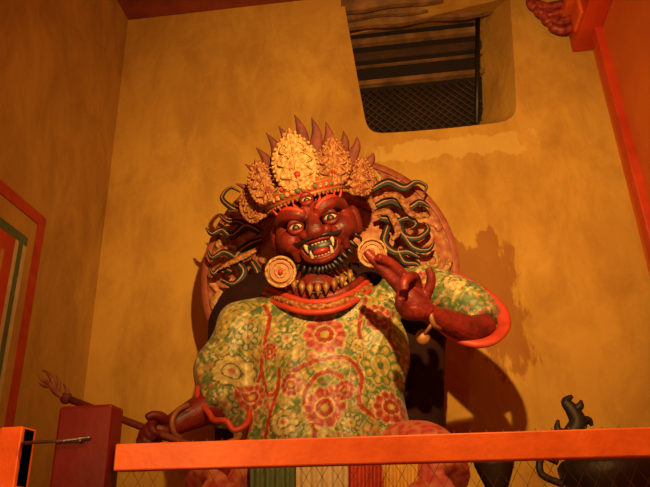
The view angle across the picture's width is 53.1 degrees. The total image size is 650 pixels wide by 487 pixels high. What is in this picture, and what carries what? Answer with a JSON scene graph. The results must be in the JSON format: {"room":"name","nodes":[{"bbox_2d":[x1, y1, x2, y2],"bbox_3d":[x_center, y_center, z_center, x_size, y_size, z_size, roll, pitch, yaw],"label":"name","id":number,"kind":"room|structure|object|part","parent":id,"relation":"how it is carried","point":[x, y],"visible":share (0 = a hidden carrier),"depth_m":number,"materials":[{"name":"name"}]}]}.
{"room":"house of worship","nodes":[
{"label":"house of worship","id":0,"kind":"room"},
{"bbox_2d":[0,0,127,486],"bbox_3d":[-2.591,-0.830,2.685,0.300,6.465,6.800,-4,-24,5],"label":"wall","id":1,"kind":"structure","parent":0,"point":[61,61],"depth_m":5.22,"materials":[{"name":"paint"}]},
{"bbox_2d":[0,179,45,426],"bbox_3d":[-2.321,0.582,2.706,0.012,3.286,3.633,-4,-24,5],"label":"door frame","id":2,"kind":"structure","parent":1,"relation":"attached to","point":[13,244],"depth_m":4.51,"materials":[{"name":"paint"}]},
{"bbox_2d":[117,0,300,19],"bbox_3d":[-0.195,-3.914,3.897,5.301,0.200,7.700,-4,-24,5],"label":"ceiling","id":3,"kind":"structure","parent":0,"point":[133,9],"depth_m":6.92,"materials":[{"name":"brown wood"}]},
{"bbox_2d":[83,0,649,486],"bbox_3d":[0.330,0.459,5.808,5.301,6.465,0.600,-4,-24,5],"label":"wall","id":4,"kind":"structure","parent":0,"point":[534,199],"depth_m":5.83,"materials":[{"name":"paint"}]},
{"bbox_2d":[350,22,482,132],"bbox_3d":[0.954,-1.729,7.002,1.451,1.498,0.015,-4,-24,5],"label":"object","id":5,"kind":"object","parent":4,"relation":"attached to","point":[465,63],"visible":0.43,"depth_m":7.02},
{"bbox_2d":[341,0,492,88],"bbox_3d":[0.998,-2.237,6.877,1.810,0.855,0.600,-4,-24,5],"label":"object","id":6,"kind":"structure","parent":4,"relation":"in","point":[361,14],"depth_m":7.01,"materials":[{"name":"brown wood"}]},
{"bbox_2d":[361,80,482,132],"bbox_3d":[0.964,-1.379,6.789,1.352,0.657,0.035,-4,-24,5],"label":"lattice","id":7,"kind":"object","parent":4,"relation":"attached to","point":[469,82],"visible":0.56,"depth_m":6.80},
{"bbox_2d":[474,17,479,124],"bbox_3d":[1.608,-1.861,6.862,0.236,1.420,0.052,-4,-24,5],"label":"pole","id":8,"kind":"object","parent":4,"relation":"attached to","point":[477,20],"visible":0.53,"depth_m":6.81,"materials":[{"name":"black paint"}]},
{"bbox_2d":[593,0,649,274],"bbox_3d":[2.372,-1.216,2.208,0.300,6.465,6.800,-4,-24,5],"label":"door frame","id":9,"kind":"structure","parent":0,"point":[626,25],"depth_m":5.28,"materials":[{"name":"red wood"}]},
{"bbox_2d":[562,0,611,51],"bbox_3d":[2.017,-3.378,3.196,0.260,0.420,6.780,-4,-24,5],"label":"beam","id":10,"kind":"structure","parent":9,"relation":"attached to","point":[586,15],"depth_m":5.89,"materials":[{"name":"red wood"}]},
{"bbox_2d":[526,0,572,33],"bbox_3d":[2.149,-2.211,6.242,0.382,0.516,0.080,-4,-24,5],"label":"bracket","id":11,"kind":"object","parent":10,"relation":"attached to","point":[550,14],"visible":0.95,"depth_m":6.20,"materials":[{"name":"red wood"}]},
{"bbox_2d":[592,26,649,262],"bbox_3d":[2.564,0.048,5.059,0.080,6.465,0.120,-4,-24,5],"label":"trim","id":12,"kind":"structure","parent":9,"relation":"attached to","point":[639,193],"depth_m":5.45,"materials":[{"name":"red wood"}]},
{"bbox_3d":[0.014,2.057,1.238,5.301,0.150,7.700,-4,-24,5],"label":"floor","id":13,"kind":"structure","parent":0,"visible":0},
{"bbox_2d":[0,404,649,486],"bbox_3d":[-0.007,1.204,1.557,2.963,1.669,0.109,-4,-24,5],"label":"railing","id":14,"kind":"object","parent":13,"relation":"on","point":[88,452],"visible":1,"depth_m":1.83,"materials":[{"name":"wood"}]},
{"bbox_3d":[-0.676,1.257,1.625,0.166,1.669,0.090,-4,-24,5],"label":"post","id":15,"kind":"part","parent":14,"relation":"part of","materials":[{"name":"red wood"}]},
{"bbox_3d":[2.057,2.275,3.571,1.105,1.220,1.100,-4,-24,5],"label":"altar","id":16,"kind":"object","parent":13,"relation":"on","visible":0},
{"bbox_2d":[536,394,649,486],"bbox_3d":[1.690,1.324,3.929,0.560,0.831,0.617,18,-31,-38],"label":"incense burner","id":17,"kind":"object","parent":16,"relation":"on","point":[577,419],"visible":0.6,"depth_m":3.73,"materials":[{"name":"black metal"}]},
{"bbox_3d":[0.022,2.387,3.611,2.900,1.178,1.920,-4,-24,5],"label":"pedestal","id":18,"kind":"object","parent":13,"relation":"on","visible":0},
{"bbox_2d":[38,115,510,486],"bbox_3d":[-0.264,0.421,4.286,2.756,2.942,1.465,-4,-24,5],"label":"statue","id":19,"kind":"object","parent":18,"relation":"on","point":[334,290],"visible":0.98,"depth_m":4.12,"materials":[{"name":"paint"}]},
{"bbox_3d":[-0.781,0.999,3.848,0.238,0.484,0.673,-23,-32,39],"label":"lowered arm","id":20,"kind":"part","parent":19,"relation":"part of","materials":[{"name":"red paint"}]},
{"bbox_3d":[0.159,0.625,3.943,1.915,0.988,0.320,-4,-24,5],"label":"sleeve trim","id":21,"kind":"part","parent":19,"relation":"part of","materials":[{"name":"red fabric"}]},
{"bbox_3d":[0.623,0.306,3.693,0.886,0.459,0.215,14,-29,-32],"label":"raised arm","id":22,"kind":"part","parent":19,"relation":"part of","materials":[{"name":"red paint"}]},
{"bbox_2d":[474,461,513,486],"bbox_3d":[0.962,1.442,3.586,0.230,0.467,0.230,-4,-24,5],"label":"lamp","id":23,"kind":"object","parent":18,"relation":"on","point":[491,471],"visible":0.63,"depth_m":3.58,"materials":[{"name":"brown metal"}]}
]}

